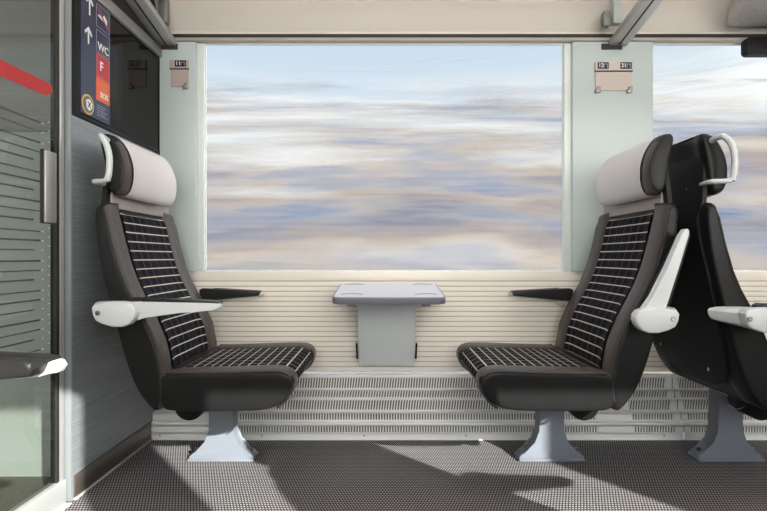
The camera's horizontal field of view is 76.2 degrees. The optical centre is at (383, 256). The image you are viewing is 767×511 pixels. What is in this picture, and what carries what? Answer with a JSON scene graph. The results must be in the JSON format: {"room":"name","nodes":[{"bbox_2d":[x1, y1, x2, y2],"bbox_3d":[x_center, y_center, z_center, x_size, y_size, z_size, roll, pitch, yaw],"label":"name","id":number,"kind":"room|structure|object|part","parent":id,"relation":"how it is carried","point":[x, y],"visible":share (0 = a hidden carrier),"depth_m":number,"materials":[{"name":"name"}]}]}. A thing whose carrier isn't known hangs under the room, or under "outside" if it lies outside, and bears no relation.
{"room":"train carriage","nodes":[
{"label":"train carriage","id":0,"kind":"room"},
{"bbox_2d":[0,351,66,379],"bbox_3d":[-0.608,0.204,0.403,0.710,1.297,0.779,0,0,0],"label":"armrest","id":1,"kind":"object","parent":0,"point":[13,365],"visible":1,"depth_m":0.71,"materials":[{"name":"black plastic"}]},
{"bbox_2d":[64,0,161,501],"bbox_3d":[-1.107,-0.287,2.046,0.057,2.280,0.683,0,0,0],"label":"wall","id":2,"kind":"structure","parent":0,"point":[107,419],"depth_m":1.84,"materials":[{"name":"grey metal"}]},
{"bbox_2d":[0,0,65,510],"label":"door","id":3,"kind":"structure","parent":2,"relation":"in","point":[51,496],"depth_m":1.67,"materials":[{"name":"clear glass"}]},
{"bbox_3d":[-1.124,0.812,0.976,0.040,0.082,1.451,0,0,0],"label":"rail","id":4,"kind":"part","parent":3,"relation":"part of","materials":[{"name":"white metal"}]},
{"bbox_3d":[-1.109,-0.232,1.625,0.009,0.237,0.054,0,0,0],"label":"handle","id":5,"kind":"part","parent":3,"relation":"part of","materials":[{"name":"metal"}]},
{"bbox_2d":[54,503,71,510],"bbox_3d":[-1.114,0.851,0.520,0.072,0.004,2.340,0,0,0],"label":"trim","id":6,"kind":"structure","parent":2,"relation":"attached to","point":[63,506],"depth_m":1.66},
{"bbox_3d":[-1.113,-0.287,1.722,0.044,2.280,0.034,0,0,0],"label":"post","id":7,"kind":"part","parent":2,"relation":"part of","materials":[{"name":"grey metal"}]},
{"bbox_2d":[80,0,109,125],"bbox_3d":[-1.088,-0.744,1.847,0.008,0.446,0.187,0,0,0],"label":"direction sign","id":8,"kind":"object","parent":2,"relation":"attached to","point":[94,18],"visible":1,"depth_m":1.84,"materials":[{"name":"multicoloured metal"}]},
{"bbox_2d":[97,105,107,119],"bbox_3d":[-1.087,-0.558,1.886,0.001,0.038,0.070,0,0,0],"label":"print","id":9,"kind":"object","parent":8,"relation":"attached to","point":[102,110],"depth_m":1.89},
{"bbox_3d":[-1.087,0.808,2.002,0.007,0.082,0.571,0,0,0],"label":"kick plate","id":10,"kind":"part","parent":2,"relation":"part of","materials":[{"name":"brown metal"}]},
{"bbox_3d":[-1.107,0.177,2.049,0.034,1.352,0.679,0,0,0],"label":"panel","id":11,"kind":"part","parent":2,"relation":"part of","materials":[{"name":"grey plastic"}]},
{"bbox_3d":[-1.106,-0.741,2.049,0.028,0.456,0.678,0,0,0],"label":"dark glass panel","id":12,"kind":"part","parent":2,"relation":"part of","materials":[{"name":"black glass"}]},
{"bbox_3d":[-1.102,-0.992,2.049,0.048,0.046,0.678,0,0,0],"label":"rail","id":13,"kind":"part","parent":2,"relation":"part of","materials":[{"name":"grey metal"}]},
{"bbox_3d":[-1.107,-1.221,2.049,0.026,0.412,0.678,0,0,0],"label":"panel","id":14,"kind":"part","parent":2,"relation":"part of","materials":[{"name":"metal"}]},
{"bbox_2d":[0,440,766,510],"bbox_3d":[0.700,0.883,0.885,7.000,0.060,3.270,0,0,0],"label":"floor","id":15,"kind":"structure","parent":0,"point":[284,475],"depth_m":1.87,"materials":[{"name":"carpet"}]},
{"bbox_2d":[92,133,315,461],"bbox_3d":[-0.666,0.204,1.985,0.710,1.297,0.779,0,0,0],"label":"seat","id":16,"kind":"object","parent":15,"relation":"on","point":[175,361],"visible":1,"depth_m":1.78,"materials":[{"name":"black leather"}]},
{"bbox_3d":[-0.982,-0.338,1.713,0.069,0.174,0.143,0,0,-23],"label":"grab handle","id":17,"kind":"part","parent":16,"relation":"part of","materials":[{"name":"white plastic"}]},
{"bbox_3d":[-0.914,0.189,1.653,0.198,0.083,0.108,0,0,0],"label":"armrest","id":18,"kind":"part","parent":16,"relation":"part of","materials":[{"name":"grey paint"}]},
{"bbox_3d":[-0.983,-0.206,1.992,0.010,0.058,0.465,0,0,0],"label":"neck plate","id":19,"kind":"part","parent":16,"relation":"part of","materials":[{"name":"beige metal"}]},
{"bbox_3d":[-0.887,0.168,1.985,0.241,0.741,0.574,0,0,0],"label":"backrest","id":20,"kind":"part","parent":16,"relation":"part of","materials":[{"name":"black fabric"}]},
{"bbox_3d":[-0.893,0.110,1.985,0.240,0.606,0.359,0,0,0],"label":"fabric panel","id":21,"kind":"part","parent":16,"relation":"part of","materials":[{"name":"black fabric"}]},
{"bbox_2d":[160,342,315,410],"bbox_3d":[-0.548,0.465,1.985,0.479,0.150,0.574,0,0,0],"label":"cushion","id":22,"kind":"object","parent":16,"relation":"on","point":[206,376],"depth_m":1.70,"materials":[{"name":"black fabric"}]},
{"bbox_3d":[-0.529,0.443,1.985,0.422,0.088,0.358,0,0,0],"label":"fabric panel","id":23,"kind":"part","parent":16,"relation":"part of","materials":[{"name":"black fabric"}]},
{"bbox_2d":[152,373,683,439],"bbox_3d":[0.153,0.711,2.333,2.485,0.285,0.115,0,0,0],"label":"heater cover","id":24,"kind":"object","parent":15,"relation":"on","point":[321,406],"visible":0.73,"depth_m":2.30,"materials":[{"name":"metal"}]},
{"bbox_3d":[0.153,0.705,2.344,2.477,0.237,0.095,0,0,0],"label":"plate","id":25,"kind":"part","parent":24,"relation":"part of","materials":[{"name":"beige metal"}]},
{"bbox_2d":[456,134,689,461],"bbox_3d":[0.686,0.204,1.985,0.710,1.297,0.779,0,0,0],"label":"seat","id":26,"kind":"object","parent":15,"relation":"on","point":[608,325],"visible":1,"depth_m":1.81,"materials":[{"name":"black leather"}]},
{"bbox_3d":[0.549,0.443,1.985,0.422,0.088,0.358,0,0,0],"label":"fabric panel","id":27,"kind":"part","parent":26,"relation":"part of","materials":[{"name":"black fabric"}]},
{"bbox_2d":[456,342,612,410],"bbox_3d":[0.569,0.465,1.985,0.479,0.150,0.574,0,0,0],"label":"cushion","id":28,"kind":"object","parent":26,"relation":"on","point":[561,376],"depth_m":1.70,"materials":[{"name":"black fabric"}]},
{"bbox_3d":[0.913,0.110,1.985,0.240,0.606,0.359,0,0,0],"label":"fabric panel","id":29,"kind":"part","parent":26,"relation":"part of","materials":[{"name":"black fabric"}]},
{"bbox_3d":[0.907,0.168,1.985,0.241,0.741,0.574,0,0,0],"label":"backrest","id":30,"kind":"part","parent":26,"relation":"part of","materials":[{"name":"black fabric"}]},
{"bbox_3d":[1.003,-0.206,1.992,0.010,0.058,0.465,0,0,0],"label":"neck plate","id":31,"kind":"part","parent":26,"relation":"part of","materials":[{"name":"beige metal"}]},
{"bbox_3d":[0.924,0.209,1.653,0.198,0.083,0.108,0,0,0],"label":"armrest","id":32,"kind":"part","parent":26,"relation":"part of","materials":[{"name":"grey paint"}]},
{"bbox_2d":[653,133,766,461],"bbox_3d":[1.466,0.204,1.985,0.710,1.297,0.779,0,0,0],"label":"seat","id":33,"kind":"object","parent":15,"relation":"on","point":[718,341],"visible":0.72,"depth_m":1.78,"materials":[{"name":"black plastic"}]},
{"bbox_3d":[1.245,0.168,1.985,0.241,0.741,0.574,0,0,0],"label":"backrest","id":34,"kind":"part","parent":33,"relation":"part of","materials":[{"name":"black plastic"}]},
{"bbox_3d":[1.150,-0.338,1.713,0.069,0.174,0.143,0,0,-23],"label":"grab handle","id":35,"kind":"part","parent":33,"relation":"part of","materials":[{"name":"white plastic"}]},
{"bbox_3d":[1.228,0.209,1.653,0.198,0.083,0.108,0,0,0],"label":"armrest","id":36,"kind":"part","parent":33,"relation":"part of","materials":[{"name":"grey paint"}]},
{"bbox_2d":[671,373,766,439],"bbox_3d":[2.601,0.711,2.333,2.398,0.285,0.115,0,0,0],"label":"heater cover","id":37,"kind":"object","parent":15,"relation":"on","point":[691,396],"visible":0.46,"depth_m":2.31,"materials":[{"name":"beige metal"}]},
{"bbox_2d":[154,0,766,31],"bbox_3d":[1.545,-1.317,0.882,5.310,0.460,3.064,0,0,0],"label":"ceiling","id":38,"kind":"structure","parent":0,"point":[184,15],"depth_m":2.36,"materials":[{"name":"beige plastic"}]},
{"bbox_2d":[171,32,766,371],"bbox_3d":[0.750,-0.482,2.404,6.900,2.090,0.020,0,0,0],"label":"wall","id":39,"kind":"structure","parent":0,"point":[294,306],"depth_m":2.39,"materials":[{"name":"beige plastic"}]},
{"bbox_2d":[160,42,204,270],"bbox_3d":[-0.984,-0.488,2.393,0.212,1.114,0.042,0,0,0],"label":"pillar","id":40,"kind":"structure","parent":39,"relation":"attached to","point":[182,111],"depth_m":2.37,"materials":[{"name":"grey plastic"}]},
{"bbox_2d":[169,60,188,88],"bbox_3d":[-0.990,-0.882,2.364,0.091,0.140,0.017,0,0,0],"label":"number plate","id":41,"kind":"object","parent":40,"relation":"attached to","point":[179,69],"visible":1,"depth_m":2.37,"materials":[{"name":"plastic"}]},
{"bbox_3d":[-0.990,-0.931,2.366,0.091,0.042,0.013,0,0,0],"label":"number rail","id":42,"kind":"part","parent":41,"relation":"part of","materials":[{"name":"beige plastic"}]},
{"bbox_2d":[205,44,562,270],"bbox_3d":[0.001,-0.488,2.407,1.760,1.114,0.010,0,0,0],"label":"window","id":43,"kind":"structure","parent":39,"relation":"in","point":[206,45],"depth_m":2.40,"materials":[{"name":"clear glass"}]},
{"bbox_2d":[332,283,445,364],"bbox_3d":[0.020,0.323,2.173,0.458,0.393,0.442,0,0,0],"label":"folding table","id":44,"kind":"object","parent":39,"relation":"attached to","point":[386,311],"visible":1,"depth_m":2.25,"materials":[{"name":"grey plastic"},{"name":"lilac grey laminate"},{"name":"black plastic"}]},
{"bbox_3d":[0.012,0.340,2.279,0.265,0.358,0.178,0,0,0],"label":"support panel","id":45,"kind":"part","parent":44,"relation":"part of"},
{"bbox_2d":[125,0,766,57],"bbox_3d":[1.537,-1.186,2.065,5.286,0.441,0.617,0,0,0],"label":"luggage rack","id":46,"kind":"object","parent":39,"relation":"attached to","point":[156,23],"visible":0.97,"depth_m":2.29,"materials":[{"name":"grey metal"}]},
{"bbox_2d":[160,44,177,49],"bbox_3d":[-1.048,-1.019,2.369,0.098,0.027,0.009,0,0,0],"label":"end cap","id":47,"kind":"object","parent":46,"relation":"attached to","point":[163,46],"depth_m":2.36,"materials":[{"name":"rubber"}]},
{"bbox_2d":[601,44,621,49],"bbox_3d":[1.103,-1.019,2.369,0.098,0.027,0.009,0,0,0],"label":"end cap","id":48,"kind":"object","parent":46,"relation":"attached to","point":[603,46],"depth_m":2.36,"materials":[{"name":"rubber"}]},
{"bbox_2d":[727,0,766,26],"bbox_3d":[1.924,-1.198,2.135,0.681,0.205,0.430,0,0,0],"label":"bag","id":49,"kind":"object","parent":46,"relation":"on","point":[742,13],"visible":1,"depth_m":2.24,"materials":[{"name":"grey fabric"}]},
{"bbox_2d":[175,38,746,42],"bbox_3d":[1.556,-1.055,2.382,5.288,0.016,0.034,0,0,0],"label":"trim","id":50,"kind":"structure","parent":39,"relation":"attached to","point":[197,40],"depth_m":2.37,"materials":[{"name":"plastic"}]},
{"bbox_2d":[172,34,766,37],"bbox_3d":[1.556,-1.072,2.385,5.288,0.018,0.029,0,0,0],"label":"trim","id":51,"kind":"structure","parent":39,"relation":"attached to","point":[174,35],"depth_m":2.37,"materials":[{"name":"metal"}]},
{"bbox_2d":[563,42,652,270],"bbox_3d":[1.093,-0.488,2.393,0.425,1.114,0.042,0,0,0],"label":"pillar","id":52,"kind":"structure","parent":39,"relation":"attached to","point":[597,127],"depth_m":2.37,"materials":[{"name":"grey plastic"}]},
{"bbox_2d":[594,62,632,92],"bbox_3d":[1.111,-0.868,2.364,0.181,0.150,0.017,0,0,0],"label":"number plate","id":53,"kind":"object","parent":52,"relation":"attached to","point":[609,76],"visible":1,"depth_m":2.37,"materials":[{"name":"plastic"}]},
{"bbox_3d":[1.111,-0.922,2.366,0.181,0.044,0.013,0,0,0],"label":"number rail","id":54,"kind":"part","parent":53,"relation":"part of","materials":[{"name":"beige plastic"}]},
{"bbox_2d":[653,44,766,270],"bbox_3d":[2.188,-0.488,2.407,1.760,1.114,0.010,0,0,0],"label":"window","id":55,"kind":"structure","parent":39,"relation":"in","point":[653,44],"depth_m":2.40,"materials":[{"name":"clear glass"}]},
{"label":"outside","id":56,"kind":"structure","parent":0,"visible":0},
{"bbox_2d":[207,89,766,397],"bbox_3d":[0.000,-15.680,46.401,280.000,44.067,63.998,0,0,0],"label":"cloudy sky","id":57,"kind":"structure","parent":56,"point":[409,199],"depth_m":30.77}
]}

